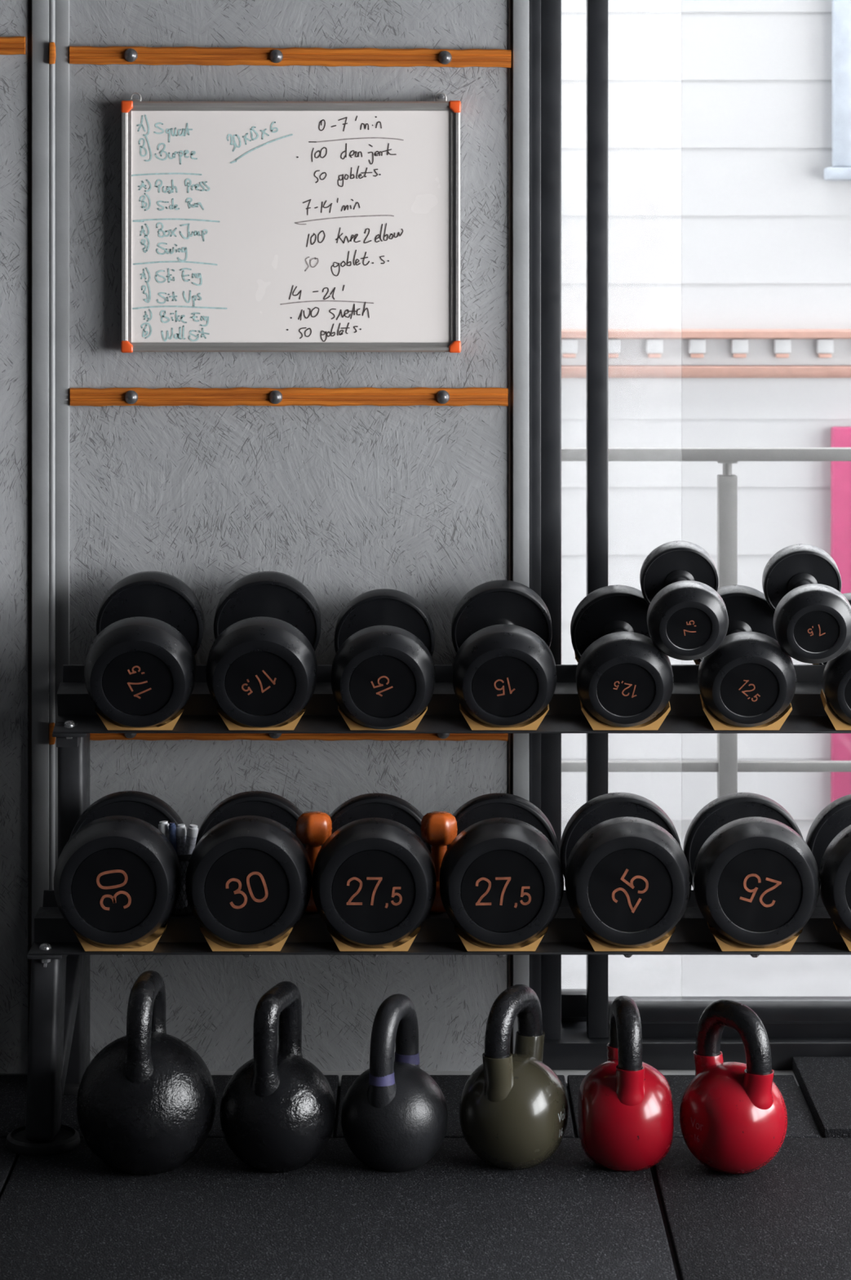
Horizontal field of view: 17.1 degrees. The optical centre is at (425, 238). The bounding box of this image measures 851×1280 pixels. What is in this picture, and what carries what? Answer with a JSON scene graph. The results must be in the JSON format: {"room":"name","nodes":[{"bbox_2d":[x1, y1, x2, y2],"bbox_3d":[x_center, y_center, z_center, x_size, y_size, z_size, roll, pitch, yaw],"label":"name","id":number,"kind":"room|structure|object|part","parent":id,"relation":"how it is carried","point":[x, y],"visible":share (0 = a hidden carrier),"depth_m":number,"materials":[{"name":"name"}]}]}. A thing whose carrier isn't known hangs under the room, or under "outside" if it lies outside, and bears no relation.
{"room":"gym","nodes":[
{"label":"gym","id":0,"kind":"room"},
{"bbox_2d":[0,0,28,1074],"bbox_3d":[-1.452,0.097,5.007,1.497,2.763,0.024,0,0,0],"label":"wall panel","id":1,"kind":"object","parent":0,"point":[14,14],"visible":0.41,"depth_m":5.00,"materials":[{"name":"black"}]},
{"bbox_2d":[0,36,26,54],"bbox_3d":[-0.853,-0.341,4.980,0.292,0.033,0.028,0,0,0],"label":"batten","id":2,"kind":"object","parent":1,"relation":"attached to","point":[8,45],"visible":1,"depth_m":4.98,"materials":[{"name":"orange wood"}]},
{"bbox_2d":[69,0,509,1071],"bbox_3d":[-1.008,0.097,5.110,2.384,2.765,0.180,0,0,0],"label":"wall","id":3,"kind":"structure","parent":0,"point":[344,502],"depth_m":5.02,"materials":[{"name":"grey concrete"}]},
{"bbox_2d":[28,0,31,1028],"bbox_3d":[-0.701,0.097,5.009,0.006,2.763,0.020,0,0,0],"label":"trim","id":4,"kind":"structure","parent":3,"relation":"attached to","point":[29,1],"depth_m":5.00,"materials":[{"name":"black metal"}]},
{"bbox_2d":[31,0,48,944],"bbox_3d":[-0.681,0.097,5.002,0.031,2.763,0.034,0,0,0],"label":"vertical post","id":5,"kind":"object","parent":3,"relation":"attached to","point":[40,8],"depth_m":4.99,"materials":[{"name":"black metal"}]},
{"bbox_2d":[48,0,55,889],"bbox_3d":[-0.660,0.097,4.992,0.011,2.763,0.011,0,0,0],"label":"trim","id":6,"kind":"structure","parent":3,"relation":"attached to","point":[51,2],"depth_m":4.99,"materials":[{"name":"grey metal"}]},
{"bbox_2d":[48,722,55,744],"bbox_3d":[-0.658,0.873,4.981,0.011,0.038,0.012,0,0,0],"label":"stub","id":7,"kind":"object","parent":3,"relation":"attached to","point":[51,740],"visible":0.87,"depth_m":4.97,"materials":[{"name":"orange wood"}]},
{"bbox_2d":[48,41,56,64],"bbox_3d":[-0.658,-0.328,4.981,0.011,0.039,0.012,0,0,0],"label":"stub","id":8,"kind":"object","parent":3,"relation":"attached to","point":[52,55],"visible":1,"depth_m":4.97,"materials":[{"name":"orange wood"}]},
{"bbox_2d":[55,0,69,865],"bbox_3d":[-0.646,0.097,5.014,0.026,2.763,0.012,0,0,0],"label":"vertical post","id":9,"kind":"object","parent":3,"relation":"attached to","point":[62,6],"depth_m":5.01,"materials":[{"name":"grey metal"}]},
{"bbox_2d":[70,386,508,406],"bbox_3d":[-0.242,0.280,5.005,0.776,0.033,0.028,0,0,0],"label":"batten","id":10,"kind":"object","parent":3,"relation":"attached to","point":[367,395],"visible":1,"depth_m":5.00,"materials":[{"name":"orange wood"}]},
{"bbox_2d":[69,45,511,67],"bbox_3d":[-0.240,-0.323,5.005,0.783,0.034,0.028,0,0,0],"label":"batten","id":11,"kind":"object","parent":3,"relation":"attached to","point":[77,55],"visible":1,"depth_m":5.00,"materials":[{"name":"orange wood"}]},
{"bbox_2d":[120,92,461,352],"bbox_3d":[-0.238,-0.029,5.000,0.600,0.461,0.040,0,0,0],"label":"whiteboard","id":12,"kind":"object","parent":3,"relation":"attached to","point":[247,226],"visible":1,"depth_m":4.99,"materials":[{"name":"white plastic"}]},
{"bbox_3d":[-0.528,-0.022,4.996,0.016,0.419,0.028,0,0,0],"label":"frame rail","id":13,"kind":"part","parent":12,"relation":"part of","materials":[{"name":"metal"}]},
{"bbox_3d":[-0.238,-0.235,4.996,0.574,0.016,0.028,0,0,0],"label":"frame rail","id":14,"kind":"part","parent":12,"relation":"part of","materials":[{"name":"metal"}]},
{"bbox_3d":[-0.238,0.191,4.996,0.574,0.016,0.028,0,0,0],"label":"frame rail","id":15,"kind":"part","parent":12,"relation":"part of","materials":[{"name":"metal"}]},
{"bbox_3d":[0.053,-0.022,4.996,0.016,0.419,0.028,0,0,0],"label":"frame rail","id":16,"kind":"part","parent":12,"relation":"part of","materials":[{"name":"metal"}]},
{"bbox_2d":[89,733,508,741],"bbox_3d":[-0.242,0.873,5.005,0.776,0.033,0.028,0,0,0],"label":"batten","id":17,"kind":"object","parent":3,"relation":"attached to","point":[93,736],"visible":0.46,"depth_m":5.00,"materials":[{"name":"orange wood"}]},
{"bbox_2d":[509,0,512,1053],"bbox_3d":[0.151,0.097,5.018,0.007,2.763,0.004,0,0,0],"label":"trim","id":18,"kind":"structure","parent":3,"relation":"attached to","point":[510,1],"depth_m":5.02,"materials":[{"name":"black metal"}]},
{"bbox_2d":[512,0,529,1053],"bbox_3d":[0.170,0.097,5.014,0.029,2.763,0.010,0,0,0],"label":"vertical post","id":19,"kind":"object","parent":3,"relation":"attached to","point":[521,8],"depth_m":5.01,"materials":[{"name":"black metal"}]},
{"bbox_2d":[529,0,850,1070],"bbox_3d":[1.393,0.097,5.100,2.415,2.765,0.200,0,0,0],"label":"window","id":20,"kind":"structure","parent":3,"relation":"in","point":[576,1022],"depth_m":5.04,"materials":[{"name":"paint"}]},
{"bbox_3d":[0.270,1.425,5.145,0.049,0.109,0.050,0,0,0],"label":"fixed pane rail","id":21,"kind":"part","parent":20,"relation":"part of","materials":[{"name":"metal"}]},
{"bbox_3d":[0.393,0.044,5.077,0.136,2.660,0.006,0,0,0],"label":"pane","id":22,"kind":"part","parent":20,"relation":"part of","materials":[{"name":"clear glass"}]},
{"bbox_3d":[1.389,1.399,5.078,2.123,0.061,0.054,0,0,0],"label":"rail","id":23,"kind":"part","parent":20,"relation":"part of","materials":[{"name":"metal"}]},
{"bbox_2d":[0,1070,799,1086],"bbox_3d":[0.200,1.571,5.065,5.000,0.185,0.270,0,0,0],"label":"strip","id":24,"kind":"object","parent":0,"point":[566,1073],"depth_m":5.01,"materials":[{"name":"black metal"}]},
{"bbox_2d":[0,1086,822,1279],"bbox_3d":[0.200,1.571,1.915,5.000,0.185,6.030,0,0,0],"label":"floor","id":25,"kind":"structure","parent":0,"point":[656,1187],"depth_m":4.42,"materials":[{"name":"black rubber"}]},
{"bbox_2d":[0,1137,19,1197],"bbox_3d":[-1.157,1.472,4.101,1.005,0.015,1.002,0,0,0],"label":"floor mat","id":26,"kind":"object","parent":25,"relation":"on","point":[8,1159],"visible":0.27,"depth_m":4.48,"materials":[{"name":"rubber"}]},
{"bbox_2d":[0,1075,338,1137],"bbox_3d":[-0.651,1.472,4.778,0.998,0.015,0.340,0,0,0],"label":"floor mat","id":27,"kind":"object","parent":25,"relation":"on","point":[13,1088],"visible":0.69,"depth_m":4.78,"materials":[{"name":"rubber"}]},
{"bbox_2d":[0,1137,677,1279],"bbox_3d":[-0.148,1.472,4.101,1.004,0.015,1.002,0,0,0],"label":"floor mat","id":28,"kind":"object","parent":25,"relation":"on","point":[68,1215],"visible":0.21,"depth_m":4.21,"materials":[{"name":"rubber"}]},
{"bbox_2d":[76,970,216,1174],"bbox_3d":[-0.442,1.314,4.470,0.227,0.299,0.227,0,0,4],"label":"kettlebell","id":29,"kind":"object","parent":28,"relation":"on","point":[146,1102],"visible":1,"depth_m":4.39,"materials":[{"name":"black metal"}]},
{"bbox_3d":[-0.442,1.241,4.470,0.050,0.152,0.188,0,0,4],"label":"handle","id":30,"kind":"part","parent":29,"relation":"part of","materials":[{"name":"black metal"}]},
{"bbox_2d":[219,981,336,1172],"bbox_3d":[-0.234,1.324,4.470,0.184,0.280,0.184,0,0,10],"label":"kettlebell","id":31,"kind":"object","parent":28,"relation":"on","point":[277,1111],"visible":1,"depth_m":4.41,"materials":[{"name":"black metal"}]},
{"bbox_3d":[-0.234,1.263,4.470,0.050,0.159,0.160,0,0,16],"label":"handle","id":32,"kind":"part","parent":31,"relation":"part of","materials":[{"name":"black metal"}]},
{"bbox_2d":[341,993,448,1172],"bbox_3d":[-0.049,1.331,4.475,0.170,0.264,0.170,0,0,20],"label":"kettlebell","id":33,"kind":"object","parent":28,"relation":"on","point":[394,1115],"visible":1,"depth_m":4.42,"materials":[{"name":"grey metal"}]},
{"bbox_3d":[-0.049,1.279,4.475,0.050,0.160,0.156,0,0,20],"label":"handle","id":34,"kind":"part","parent":33,"relation":"part of","materials":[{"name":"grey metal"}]},
{"bbox_2d":[5,652,850,1155],"bbox_3d":[0.315,1.085,4.762,1.987,0.756,0.514,0,0,0],"label":"dumbbell rack","id":35,"kind":"object","parent":28,"relation":"on","point":[59,1051],"visible":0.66,"depth_m":4.62,"materials":[{"name":"metal"}]},
{"bbox_3d":[-0.613,1.152,4.599,0.056,0.012,0.119,0,0,0],"label":"mounting plate","id":36,"kind":"part","parent":35,"relation":"part of","materials":[{"name":"black metal"}]},
{"bbox_3d":[-0.617,1.306,4.589,0.050,0.305,0.149,0,0,0],"label":"leg","id":37,"kind":"part","parent":35,"relation":"part of","materials":[{"name":"black metal"}]},
{"bbox_3d":[-0.608,0.841,4.823,0.036,0.040,0.074,0,0,0],"label":"shelf arm","id":38,"kind":"part","parent":35,"relation":"part of"},
{"bbox_3d":[-0.602,0.821,4.826,0.057,0.042,0.115,0,0,0],"label":"mounting plate","id":39,"kind":"part","parent":35,"relation":"part of","materials":[{"name":"black metal"}]},
{"bbox_3d":[-0.608,1.144,4.885,0.045,0.617,0.105,0,0,0],"label":"post","id":40,"kind":"part","parent":35,"relation":"part of","materials":[{"name":"black metal"}]},
{"bbox_2d":[53,791,186,946],"bbox_3d":[-0.499,1.036,4.658,0.208,0.212,0.300,0,0,1],"label":"dumbbell","id":41,"kind":"object","parent":35,"relation":"on","point":[116,869],"visible":0.93,"depth_m":4.52,"materials":[{"name":"black rubber"}]},
{"bbox_2d":[84,571,204,727],"bbox_3d":[-0.481,0.702,4.851,0.190,0.242,0.312,0,0,1],"label":"dumbbell","id":42,"kind":"object","parent":35,"relation":"on","point":[140,660],"visible":1,"depth_m":4.73,"materials":[{"name":"black rubber"}]},
{"bbox_2d":[171,853,193,915],"bbox_3d":[-0.401,1.053,4.637,0.071,0.098,0.071,0,0,0],"label":"pen cup","id":43,"kind":"object","parent":35,"relation":"on","point":[187,910],"visible":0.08,"depth_m":4.61,"materials":[{"name":"black metal"}]},
{"bbox_2d":[158,820,168,839],"bbox_3d":[-0.425,1.027,4.642,0.029,0.140,0.019,0,0,9],"label":"marker pen","id":44,"kind":"object","parent":43,"relation":"in","point":[163,826],"visible":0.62,"depth_m":4.63,"materials":[{"name":"white plastic"}]},
{"bbox_2d":[168,822,177,853],"bbox_3d":[-0.412,1.027,4.633,0.019,0.140,0.013,0,0,-24],"label":"marker pen","id":45,"kind":"object","parent":43,"relation":"in","point":[172,827],"visible":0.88,"depth_m":4.63,"materials":[{"name":"blue plastic"}]},
{"bbox_2d":[176,823,187,906],"bbox_3d":[-0.400,1.029,4.639,0.016,0.134,0.016,-1,0,-7],"label":"marker pen","id":46,"kind":"object","parent":43,"relation":"in","point":[181,828],"visible":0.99,"depth_m":4.63,"materials":[{"name":"white plastic"}]},
{"bbox_2d":[174,824,198,909],"bbox_3d":[-0.393,1.029,4.628,0.042,0.138,0.018,0,0,12],"label":"marker pen","id":47,"kind":"object","parent":43,"relation":"in","point":[193,829],"visible":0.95,"depth_m":4.62,"materials":[{"name":"white plastic"}]},
{"bbox_2d":[185,791,312,946],"bbox_3d":[-0.286,1.036,4.658,0.208,0.212,0.300,0,0,1],"label":"dumbbell","id":48,"kind":"object","parent":35,"relation":"on","point":[248,868],"visible":0.95,"depth_m":4.52,"materials":[{"name":"black rubber"}]},
{"bbox_2d":[205,571,321,727],"bbox_3d":[-0.276,0.702,4.851,0.190,0.242,0.312,0,0,1],"label":"dumbbell","id":49,"kind":"object","parent":35,"relation":"on","point":[262,660],"visible":1,"depth_m":4.73,"materials":[{"name":"black rubber"}]},
{"bbox_2d":[296,811,332,912],"bbox_3d":[-0.185,1.022,4.635,0.061,0.160,0.055,2,0,-14],"label":"dumbbell","id":50,"kind":"object","parent":35,"relation":"on","point":[313,828],"visible":0.54,"depth_m":4.62,"materials":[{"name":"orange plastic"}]},
{"bbox_3d":[-0.185,1.020,4.635,0.029,0.086,0.029,2,0,-14],"label":"handle","id":51,"kind":"part","parent":50,"relation":"part of","materials":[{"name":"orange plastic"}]},
{"bbox_2d":[311,792,436,946],"bbox_3d":[-0.083,1.037,4.656,0.204,0.209,0.296,0,0,1],"label":"dumbbell","id":52,"kind":"object","parent":35,"relation":"on","point":[375,870],"visible":0.95,"depth_m":4.52,"materials":[{"name":"black rubber"}]},
{"bbox_2d":[330,588,435,729],"bbox_3d":[-0.072,0.719,4.850,0.177,0.217,0.292,0,0,0],"label":"dumbbell","id":53,"kind":"object","parent":35,"relation":"on","point":[383,670],"visible":1,"depth_m":4.73,"materials":[{"name":"black rubber"}]},
{"bbox_3d":[0.320,1.115,4.737,1.907,0.070,0.151,0,0,0],"label":"rail","id":54,"kind":"part","parent":35,"relation":"part of","materials":[{"name":"black metal"}]},
{"bbox_2d":[421,811,457,912],"bbox_3d":[0.022,1.022,4.634,0.061,0.160,0.055,0,0,7],"label":"maraca","id":55,"kind":"object","parent":35,"relation":"on","point":[439,829],"visible":0.56,"depth_m":4.62,"materials":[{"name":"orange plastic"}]},
{"bbox_3d":[0.022,1.020,4.634,0.029,0.086,0.029,0,0,7],"label":"handle","id":56,"kind":"part","parent":55,"relation":"part of","materials":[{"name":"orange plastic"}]},
{"bbox_3d":[0.320,1.126,4.599,1.915,0.049,0.122,0,0,0],"label":"rail","id":57,"kind":"part","parent":35,"relation":"part of","materials":[{"name":"black metal"}]},
{"bbox_3d":[0.335,0.770,4.939,1.919,0.071,0.160,0,0,0],"label":"rail","id":58,"kind":"part","parent":35,"relation":"part of","materials":[{"name":"black metal"}]},
{"bbox_3d":[0.335,0.798,4.811,1.927,0.072,0.089,0,0,0],"label":"rail","id":59,"kind":"part","parent":35,"relation":"part of","materials":[{"name":"black metal"}]},
{"bbox_2d":[440,792,564,946],"bbox_3d":[0.123,1.037,4.656,0.204,0.209,0.296,0,0,1],"label":"dumbbell","id":60,"kind":"object","parent":35,"relation":"on","point":[502,871],"visible":0.97,"depth_m":4.52,"materials":[{"name":"black rubber"}]},
{"bbox_2d":[451,579,556,727],"bbox_3d":[0.133,0.709,4.847,0.177,0.229,0.297,0,0,0],"label":"dumbbell","id":61,"kind":"object","parent":35,"relation":"on","point":[504,670],"visible":1,"depth_m":4.73,"materials":[{"name":"black rubber"}]},
{"bbox_2d":[570,585,674,727],"bbox_3d":[0.336,0.714,4.851,0.165,0.220,0.296,0,0,0],"label":"dumbbell","id":62,"kind":"object","parent":35,"relation":"on","point":[624,679],"visible":0.98,"depth_m":4.73,"materials":[{"name":"rubber"}]},
{"bbox_3d":[0.336,0.714,4.851,0.033,0.033,0.140,0,17,0],"label":"handle","id":63,"kind":"part","parent":62,"relation":"part of","materials":[{"name":"metal"}]},
{"bbox_2d":[640,540,728,660],"bbox_3d":[0.439,0.614,4.807,0.136,0.185,0.250,0,0,0],"label":"dumbbell","id":64,"kind":"object","parent":62,"relation":"on","point":[688,619],"visible":1,"depth_m":4.71,"materials":[{"name":"rubber"}]},
{"bbox_3d":[0.439,0.614,4.807,0.033,0.033,0.120,0,17,0],"label":"handle","id":65,"kind":"part","parent":64,"relation":"part of","materials":[{"name":"metal"}]},
{"bbox_2d":[560,791,692,946],"bbox_3d":[0.328,1.036,4.653,0.207,0.211,0.290,0,0,1],"label":"dumbbell","id":66,"kind":"object","parent":35,"relation":"on","point":[625,865],"visible":1,"depth_m":4.52,"materials":[{"name":"rubber"}]},
{"bbox_2d":[697,585,796,727],"bbox_3d":[0.542,0.714,4.851,0.165,0.220,0.296,0,0,0],"label":"dumbbell","id":67,"kind":"object","parent":35,"relation":"on","point":[749,681],"visible":0.88,"depth_m":4.73,"materials":[{"name":"rubber"}]},
{"bbox_3d":[0.542,0.714,4.851,0.033,0.033,0.140,0,17,0],"label":"handle","id":68,"kind":"part","parent":67,"relation":"part of","materials":[{"name":"metal"}]},
{"bbox_2d":[683,791,820,946],"bbox_3d":[0.535,1.036,4.653,0.207,0.211,0.290,0,0,1],"label":"dumbbell","id":69,"kind":"object","parent":35,"relation":"on","point":[753,868],"visible":0.97,"depth_m":4.52,"materials":[{"name":"rubber"}]},
{"bbox_2d":[805,794,850,935],"bbox_3d":[0.740,1.036,4.650,0.208,0.212,0.284,0,0,1],"label":"dumbbell","id":70,"kind":"object","parent":35,"relation":"on","point":[828,838],"visible":0.91,"depth_m":4.55,"materials":[{"name":"rubber"}]},
{"bbox_2d":[819,592,850,724],"bbox_3d":[0.748,0.721,4.848,0.154,0.208,0.284,0,0,0],"label":"dumbbell","id":71,"kind":"object","parent":35,"relation":"on","point":[837,677],"visible":0.48,"depth_m":4.73,"materials":[{"name":"rubber"}]},
{"bbox_2d":[762,543,850,663],"bbox_3d":[0.651,0.620,4.809,0.136,0.185,0.250,0,0,0],"label":"dumbbell","id":72,"kind":"object","parent":71,"relation":"on","point":[802,584],"visible":1,"depth_m":4.71,"materials":[{"name":"rubber"}]},
{"bbox_3d":[0.651,0.620,4.809,0.033,0.033,0.120,0,17,0],"label":"handle","id":73,"kind":"part","parent":72,"relation":"part of","materials":[{"name":"metal"}]},
{"bbox_2d":[459,984,568,1169],"bbox_3d":[0.141,1.325,4.480,0.166,0.277,0.182,0,0,25],"label":"kettlebell","id":74,"kind":"object","parent":28,"relation":"on","point":[514,1108],"visible":1,"depth_m":4.42,"materials":[{"name":"green metal"}]},
{"bbox_3d":[0.140,1.270,4.480,0.041,0.166,0.173,0,0,25],"label":"handle","id":75,"kind":"part","parent":74,"relation":"part of","materials":[{"name":"black metal"}]},
{"bbox_2d":[577,995,674,1171],"bbox_3d":[0.317,1.333,4.475,0.147,0.260,0.174,0,0,-3],"label":"kettlebell","id":76,"kind":"object","parent":28,"relation":"on","point":[626,1113],"visible":1,"depth_m":4.41,"materials":[{"name":"red metal"}]},
{"bbox_3d":[0.317,1.279,4.475,0.039,0.151,0.159,0,0,-3],"label":"handle","id":77,"kind":"part","parent":76,"relation":"part of","materials":[{"name":"black metal"}]},
{"bbox_2d":[335,1075,574,1137],"bbox_3d":[0.048,1.472,4.778,0.390,0.015,0.340,0,0,0],"label":"floor mat","id":78,"kind":"object","parent":25,"relation":"on","point":[452,1086],"visible":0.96,"depth_m":4.82,"materials":[{"name":"rubber"}]},
{"bbox_2d":[567,1075,820,1137],"bbox_3d":[0.447,1.472,4.778,0.396,0.015,0.340,0,0,0],"label":"floor mat","id":79,"kind":"object","parent":25,"relation":"on","point":[801,1124],"visible":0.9,"depth_m":4.79,"materials":[{"name":"rubber"}]},
{"bbox_2d":[653,1137,850,1279],"bbox_3d":[0.861,1.472,4.101,0.998,0.015,1.002,0,0,0],"label":"floor mat","id":80,"kind":"object","parent":25,"relation":"on","point":[788,1218],"visible":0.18,"depth_m":4.24,"materials":[{"name":"rubber"}]},
{"bbox_2d":[680,999,787,1173],"bbox_3d":[0.486,1.333,4.455,0.151,0.260,0.171,0,0,-35],"label":"kettlebell","id":81,"kind":"object","parent":80,"relation":"on","point":[734,1115],"visible":1,"depth_m":4.40,"materials":[{"name":"red metal"}]},
{"bbox_3d":[0.486,1.279,4.455,0.041,0.151,0.161,0,0,-35],"label":"handle","id":82,"kind":"part","parent":81,"relation":"part of","materials":[{"name":"black metal"}]},
{"bbox_2d":[792,1056,850,1137],"bbox_3d":[1.026,1.466,4.813,0.748,0.027,0.410,0,0,0],"label":"floor mat","id":83,"kind":"object","parent":25,"relation":"on","point":[824,1082],"visible":0.98,"depth_m":4.82,"materials":[{"name":"rubber"}]},
{"label":"outside","id":84,"kind":"structure","parent":0,"visible":0},
{"bbox_2d":[561,819,850,996],"bbox_3d":[1.400,1.564,7.200,9.200,0.200,4.000,0,0,0],"label":"terrace","id":85,"kind":"object","parent":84,"point":[635,975],"depth_m":5.62,"materials":[{"name":"concrete"}]},
{"bbox_2d":[561,0,850,819],"bbox_3d":[1.250,0.225,7.277,11.700,2.478,0.475,0,0,0],"label":"building","id":86,"kind":"structure","parent":85,"relation":"on","point":[766,84],"depth_m":7.12,"materials":[{"name":"white paint"}]},
{"bbox_3d":[1.250,0.334,7.095,11.500,0.033,0.040,0,0,0],"label":"cornice moulding","id":87,"kind":"part","parent":86,"relation":"part of","materials":[{"name":"paint"}]},
{"bbox_3d":[1.331,0.968,7.093,0.620,0.992,0.045,0,0,0],"label":"door","id":88,"kind":"part","parent":86,"relation":"part of","materials":[{"name":"paint"}]},
{"bbox_2d":[561,447,850,797],"bbox_3d":[0.800,0.958,6.100,6.400,1.012,0.100,0,0,0],"label":"terrace railing","id":89,"kind":"object","parent":85,"relation":"on","point":[727,766],"visible":0.31,"depth_m":6.08,"materials":[{"name":"grey metal"}]},
{"bbox_3d":[0.800,0.465,6.100,6.400,0.027,0.044,0,0,0],"label":"rail","id":90,"kind":"part","parent":89,"relation":"part of","materials":[{"name":"grey metal"}]},
{"bbox_3d":[0.800,1.139,6.100,6.400,0.021,0.024,0,0,0],"label":"rail","id":91,"kind":"part","parent":89,"relation":"part of","materials":[{"name":"grey metal"}]},
{"bbox_3d":[0.652,0.971,6.100,0.100,0.985,0.100,0,0,0],"label":"post","id":92,"kind":"part","parent":89,"relation":"part of","materials":[{"name":"grey metal"}]}
]}

